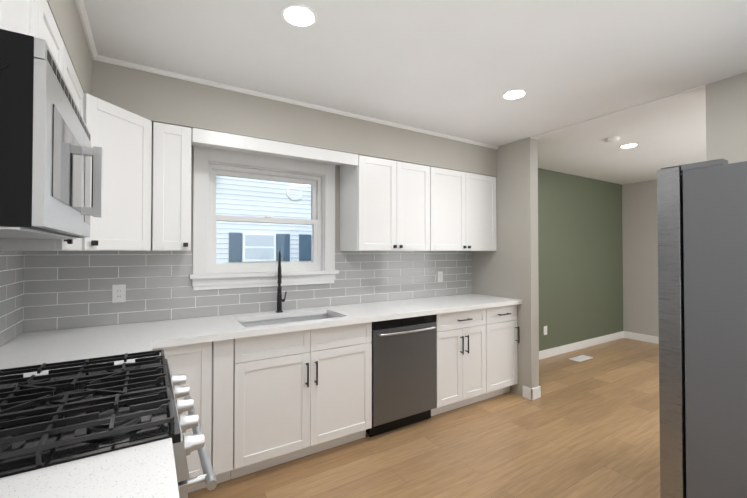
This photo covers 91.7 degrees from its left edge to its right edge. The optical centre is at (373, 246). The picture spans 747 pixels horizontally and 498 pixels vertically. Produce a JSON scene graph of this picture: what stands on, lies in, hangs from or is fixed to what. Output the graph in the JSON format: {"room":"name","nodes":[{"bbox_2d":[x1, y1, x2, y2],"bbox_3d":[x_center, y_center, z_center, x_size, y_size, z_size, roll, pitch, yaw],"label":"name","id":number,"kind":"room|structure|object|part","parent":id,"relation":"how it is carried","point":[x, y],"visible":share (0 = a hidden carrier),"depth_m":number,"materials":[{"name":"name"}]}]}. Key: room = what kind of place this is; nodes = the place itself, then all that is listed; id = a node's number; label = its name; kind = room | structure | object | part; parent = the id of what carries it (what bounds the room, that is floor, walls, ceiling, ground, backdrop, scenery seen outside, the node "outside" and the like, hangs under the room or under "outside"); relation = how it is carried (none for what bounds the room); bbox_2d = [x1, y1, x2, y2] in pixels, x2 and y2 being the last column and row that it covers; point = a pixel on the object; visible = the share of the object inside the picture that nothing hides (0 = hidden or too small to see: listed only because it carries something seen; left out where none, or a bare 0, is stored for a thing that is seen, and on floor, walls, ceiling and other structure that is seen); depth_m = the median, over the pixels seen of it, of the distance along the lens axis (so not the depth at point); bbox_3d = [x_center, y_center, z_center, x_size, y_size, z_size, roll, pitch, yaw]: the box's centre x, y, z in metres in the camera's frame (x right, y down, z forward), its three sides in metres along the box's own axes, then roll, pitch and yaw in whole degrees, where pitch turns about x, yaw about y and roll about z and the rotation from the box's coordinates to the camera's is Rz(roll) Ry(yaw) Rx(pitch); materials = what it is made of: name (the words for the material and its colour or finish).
{"room":"kitchen","nodes":[
{"label":"kitchen","id":0,"kind":"room"},
{"bbox_2d":[47,0,496,176],"bbox_3d":[0.435,-0.926,1.685,3.758,0.314,3.448,0,-1,-32],"label":"soffit","id":1,"kind":"structure","parent":0,"point":[152,97],"depth_m":2.43,"materials":[{"name":"beige paint"}]},
{"bbox_2d":[75,0,98,59],"bbox_3d":[-0.747,-1.082,0.723,0.026,0.026,3.060,0,-1,-32],"label":"crown molding","id":2,"kind":"structure","parent":1,"relation":"attached to","point":[81,8],"depth_m":1.76,"materials":[{"name":"white wood"}]},
{"bbox_2d":[191,128,357,165],"bbox_3d":[-0.719,-0.707,2.761,1.214,0.090,0.308,0,-1,-32],"label":"valance board","id":3,"kind":"object","parent":1,"relation":"attached to","point":[216,139],"visible":0.85,"depth_m":2.61,"materials":[{"name":"white wood"}]},
{"bbox_2d":[93,55,498,149],"bbox_3d":[-0.133,-1.052,2.932,3.404,0.026,0.026,0,-1,-32],"label":"crown molding","id":4,"kind":"structure","parent":1,"relation":"attached to","point":[104,59],"depth_m":2.55,"materials":[{"name":"white wood"}]},
{"bbox_2d":[23,145,622,350],"bbox_3d":[0.988,0.214,4.129,7.600,2.530,0.140,0,-1,-32],"label":"wall","id":5,"kind":"structure","parent":0,"point":[580,263],"depth_m":5.26,"materials":[{"name":"green paint"}]},
{"bbox_2d":[151,122,191,250],"bbox_3d":[-1.331,-0.364,2.384,0.212,0.785,0.376,0,-1,-32],"label":"upper cabinet","id":6,"kind":"object","parent":5,"relation":"attached to","point":[171,187],"visible":1,"depth_m":2.25,"materials":[{"name":"white wood"}]},
{"bbox_2d":[28,248,471,331],"bbox_3d":[-0.475,0.254,3.129,3.757,0.531,0.006,0,-1,-32],"label":"tile backsplash","id":7,"kind":"structure","parent":5,"relation":"attached to","point":[46,290],"depth_m":2.56,"materials":[{"name":"grey tile"}]},
{"bbox_2d":[112,284,125,302],"bbox_3d":[-1.667,0.308,2.376,0.072,0.116,0.009,0,-1,-32],"label":"outlet","id":8,"kind":"object","parent":7,"relation":"attached to","point":[118,293],"visible":1,"depth_m":2.37,"materials":[{"name":"white plastic"}]},
{"bbox_2d":[437,271,442,281],"bbox_3d":[0.709,0.323,3.856,0.072,0.116,0.009,0,-1,-32],"label":"outlet","id":9,"kind":"object","parent":7,"relation":"attached to","point":[439,276],"visible":1,"depth_m":3.85,"materials":[{"name":"white plastic"}]},
{"bbox_2d":[189,145,338,289],"bbox_3d":[-0.849,-0.206,2.951,1.168,1.053,0.197,0,-1,-32],"label":"double-hung window","id":10,"kind":"structure","parent":5,"relation":"in","point":[209,165],"depth_m":2.89,"materials":[{"name":"white wood"}]},
{"bbox_2d":[340,155,429,250],"bbox_3d":[0.117,-0.352,3.286,0.759,0.785,0.376,0,-1,-32],"label":"upper cabinet","id":11,"kind":"object","parent":5,"relation":"attached to","point":[384,204],"visible":0.94,"depth_m":3.12,"materials":[{"name":"white wood"}]},
{"bbox_2d":[430,167,496,250],"bbox_3d":[0.829,-0.346,3.730,0.913,0.785,0.376,0,-1,-32],"label":"upper cabinet","id":12,"kind":"object","parent":5,"relation":"attached to","point":[462,211],"visible":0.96,"depth_m":3.57,"materials":[{"name":"white wood"}]},
{"bbox_2d":[539,331,623,359],"bbox_3d":[2.676,1.436,5.071,3.418,0.109,0.017,0,-1,-32],"label":"baseboard","id":13,"kind":"structure","parent":5,"relation":"attached to","point":[554,351],"depth_m":5.25,"materials":[{"name":"white wood"}]},
{"bbox_2d":[84,0,746,184],"bbox_3d":[1.937,-1.121,2.624,7.600,0.100,3.750,0,-1,-32],"label":"ceiling","id":14,"kind":"structure","parent":0,"point":[457,68],"depth_m":2.09,"materials":[{"name":"white paint"}]},
{"bbox_2d":[281,4,317,27],"bbox_3d":[-0.348,-1.081,1.704,0.170,0.006,0.170,0,-1,-32],"label":"recessed light","id":15,"kind":"object","parent":14,"relation":"in","point":[300,15],"visible":1,"depth_m":1.69,"materials":[{"name":"white"}]},
{"bbox_2d":[502,89,526,99],"bbox_3d":[0.992,-1.069,2.555,0.170,0.006,0.170,0,-1,-32],"label":"recessed light","id":16,"kind":"object","parent":14,"relation":"in","point":[514,94],"visible":1,"depth_m":2.54,"materials":[{"name":"white plastic"}]},
{"bbox_2d":[605,136,619,142],"bbox_3d":[2.343,-1.041,3.556,0.130,0.036,0.130,0,-1,-32],"label":"smoke detector","id":17,"kind":"object","parent":14,"relation":"attached to","point":[615,139],"visible":1,"depth_m":3.52,"materials":[{"name":"white plastic"}]},
{"bbox_2d":[619,143,638,147],"bbox_3d":[2.674,-1.052,3.797,0.170,0.006,0.170,0,-1,-32],"label":"recessed light","id":18,"kind":"object","parent":14,"relation":"in","point":[629,145],"visible":1,"depth_m":3.77,"materials":[{"name":"white"}]},
{"bbox_2d":[188,338,659,497],"bbox_3d":[1.937,1.498,2.589,7.600,0.080,3.750,0,-1,-32],"label":"floor","id":19,"kind":"structure","parent":0,"point":[589,428],"depth_m":2.59,"materials":[{"name":"brown wood"}]},
{"bbox_2d":[0,349,216,497],"bbox_3d":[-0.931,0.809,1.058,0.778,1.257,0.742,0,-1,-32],"label":"gas range","id":20,"kind":"object","parent":19,"relation":"on","point":[82,409],"visible":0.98,"depth_m":0.98,"materials":[{"name":"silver metal"}]},
{"bbox_2d":[152,339,233,492],"bbox_3d":[-1.191,1.002,2.321,0.447,0.902,0.600,0,-1,-32],"label":"base cabinet","id":21,"kind":"object","parent":19,"relation":"on","point":[193,362],"depth_m":2.12,"materials":[{"name":"white wood"}]},
{"bbox_3d":[-1.051,1.003,2.408,0.117,0.902,0.600,0,-1,-32],"label":"base cabinet filler","id":22,"kind":"part","parent":21,"relation":"part of","materials":[{"name":"white wood"}]},
{"bbox_2d":[230,322,371,478],"bbox_3d":[-0.573,1.006,2.681,0.977,0.902,0.642,0,-1,-32],"label":"base cabinet","id":23,"kind":"object","parent":19,"relation":"on","point":[298,394],"visible":0.9,"depth_m":2.41,"materials":[{"name":"white wood"}]},
{"bbox_2d":[0,294,521,376],"bbox_3d":[-0.171,0.624,2.644,3.749,0.219,1.128,0,-1,-32],"label":"countertop","id":24,"kind":"structure","parent":23,"relation":"on","point":[38,348],"depth_m":2.25,"materials":[{"name":"stone"}]},
{"bbox_2d":[276,251,286,312],"bbox_3d":[-0.713,0.277,2.824,0.107,0.478,0.142,0,-1,-32],"label":"faucet","id":25,"kind":"object","parent":24,"relation":"on","point":[280,300],"visible":1,"depth_m":2.84,"materials":[{"name":"black metal"}]},
{"bbox_2d":[366,314,435,436],"bbox_3d":[0.123,1.012,3.095,0.620,0.898,0.642,0,-1,-32],"label":"dishwasher","id":26,"kind":"object","parent":19,"relation":"on","point":[403,372],"visible":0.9,"depth_m":2.85,"materials":[{"name":"silver metal"}]},
{"bbox_2d":[431,308,485,415],"bbox_3d":[0.640,1.017,3.438,0.607,0.902,0.642,0,-1,-32],"label":"base cabinet","id":27,"kind":"object","parent":19,"relation":"on","point":[460,358],"visible":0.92,"depth_m":3.19,"materials":[{"name":"white wood"}]},
{"bbox_2d":[479,305,519,400],"bbox_3d":[1.093,1.020,3.720,0.454,0.902,0.642,0,-1,-32],"label":"base cabinet","id":28,"kind":"object","parent":19,"relation":"on","point":[501,353],"visible":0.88,"depth_m":3.49,"materials":[{"name":"white wood"}]},
{"bbox_2d":[570,355,592,361],"bbox_3d":[2.755,1.483,4.813,0.340,0.008,0.140,0,-1,-32],"label":"floor vent","id":29,"kind":"object","parent":19,"relation":"in","point":[580,358],"visible":1,"depth_m":4.79,"materials":[{"name":"white metal"}]},
{"bbox_2d":[657,158,746,497],"bbox_3d":[1.865,0.544,1.583,0.900,1.801,0.838,0,-1,-32],"label":"refrigerator","id":30,"kind":"object","parent":19,"relation":"on","point":[702,257],"visible":1,"depth_m":1.52,"materials":[{"name":"silver metal"}]},
{"bbox_3d":[-0.183,0.956,-0.290,0.642,0.924,0.782,0,-1,-32],"label":"base cabinet","id":31,"kind":"object","parent":19,"relation":"on","visible":0},
{"bbox_2d":[0,438,179,497],"bbox_3d":[-0.369,0.433,0.054,0.671,0.152,1.556,0,-1,-32],"label":"countertop","id":32,"kind":"structure","parent":31,"relation":"on","point":[147,470],"depth_m":0.73,"materials":[{"name":"stone"}]},
{"bbox_2d":[472,137,538,395],"bbox_3d":[1.368,0.210,3.841,0.120,2.530,0.749,0,-1,-32],"label":"wall","id":33,"kind":"structure","parent":0,"point":[508,268],"depth_m":3.60,"materials":[{"name":"beige paint"}]},
{"bbox_2d":[522,386,540,397],"bbox_3d":[1.434,1.420,3.847,0.013,0.109,0.744,0,-1,-32],"label":"baseboard","id":34,"kind":"structure","parent":33,"relation":"attached to","point":[532,393],"depth_m":3.50,"materials":[{"name":"white wood"}]},
{"bbox_2d":[530,85,705,139],"bbox_3d":[1.910,-1.062,2.989,0.120,0.008,1.298,0,-1,-32],"label":"header beam","id":35,"kind":"structure","parent":0,"point":[668,99],"depth_m":2.85,"materials":[{"name":"white paint"}]},
{"bbox_2d":[622,180,658,336],"bbox_3d":[5.099,0.220,4.576,0.150,2.530,3.449,0,-1,-32],"label":"wall","id":36,"kind":"structure","parent":0,"point":[640,255],"depth_m":5.78,"materials":[{"name":"beige paint"}]},
{"bbox_2d":[624,331,658,343],"bbox_3d":[5.032,1.428,4.512,0.013,0.109,3.420,0,-1,-32],"label":"baseboard","id":37,"kind":"structure","parent":36,"relation":"attached to","point":[630,335],"depth_m":5.75,"materials":[{"name":"white wood"}]},
{"bbox_2d":[706,72,746,163],"bbox_3d":[2.624,0.183,1.827,0.120,2.530,1.399,0,-1,-32],"label":"wall","id":38,"kind":"structure","parent":0,"point":[726,118],"depth_m":2.31,"materials":[{"name":"beige paint"}]},
{"bbox_3d":[-1.184,0.166,0.572,0.150,2.530,3.600,0,-1,-32],"label":"wall","id":39,"kind":"structure","parent":0,"visible":0},
{"bbox_2d":[0,251,27,346],"bbox_3d":[-1.267,0.223,0.856,0.007,0.531,2.970,0,-1,-32],"label":"tile backsplash","id":40,"kind":"structure","parent":39,"relation":"attached to","point":[13,264],"depth_m":1.97,"materials":[{"name":"grey tile"}]},
{"bbox_2d":[0,0,63,75],"bbox_3d":[-1.110,-0.612,0.966,0.376,0.327,0.741,0,-1,-32],"label":"upper cabinet","id":41,"kind":"object","parent":39,"relation":"attached to","point":[35,18],"visible":0.29,"depth_m":1.01,"materials":[{"name":"white wood"}]},
{"bbox_2d":[0,29,102,238],"bbox_3d":[-1.057,-0.238,0.993,0.481,0.411,0.742,0,-1,-32],"label":"over-the-range microwave","id":42,"kind":"object","parent":41,"relation":"attached to","point":[47,152],"visible":1,"depth_m":0.78,"materials":[{"name":"silver metal"}]},
{"bbox_2d":[0,45,82,250],"bbox_3d":[-1.438,-0.376,1.490,0.376,0.785,0.488,0,-1,-32],"label":"upper cabinet","id":43,"kind":"object","parent":39,"relation":"attached to","point":[70,77],"visible":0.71,"depth_m":1.39,"materials":[{"name":"white wood"}]},
{"bbox_2d":[76,93,151,250],"bbox_3d":[-1.626,-0.369,2.043,0.642,0.785,0.642,0,-1,-32],"label":"upper cabinet","id":44,"kind":"object","parent":39,"relation":"attached to","point":[121,137],"visible":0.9,"depth_m":1.99,"materials":[{"name":"white wood"}]},
{"label":"outside","id":45,"kind":"structure","parent":0,"visible":0},
{"bbox_3d":[-1.156,2.308,6.312,22.000,0.400,5.840,0,-1,-32],"label":"lawn","id":46,"kind":"structure","parent":45,"visible":0},
{"bbox_2d":[216,175,311,262],"bbox_3d":[-2.687,-1.209,8.816,18.000,7.500,0.650,0,-1,-32],"label":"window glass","id":47,"kind":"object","parent":46,"relation":"on","point":[271,253],"depth_m":8.80,"materials":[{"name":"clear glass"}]}
]}

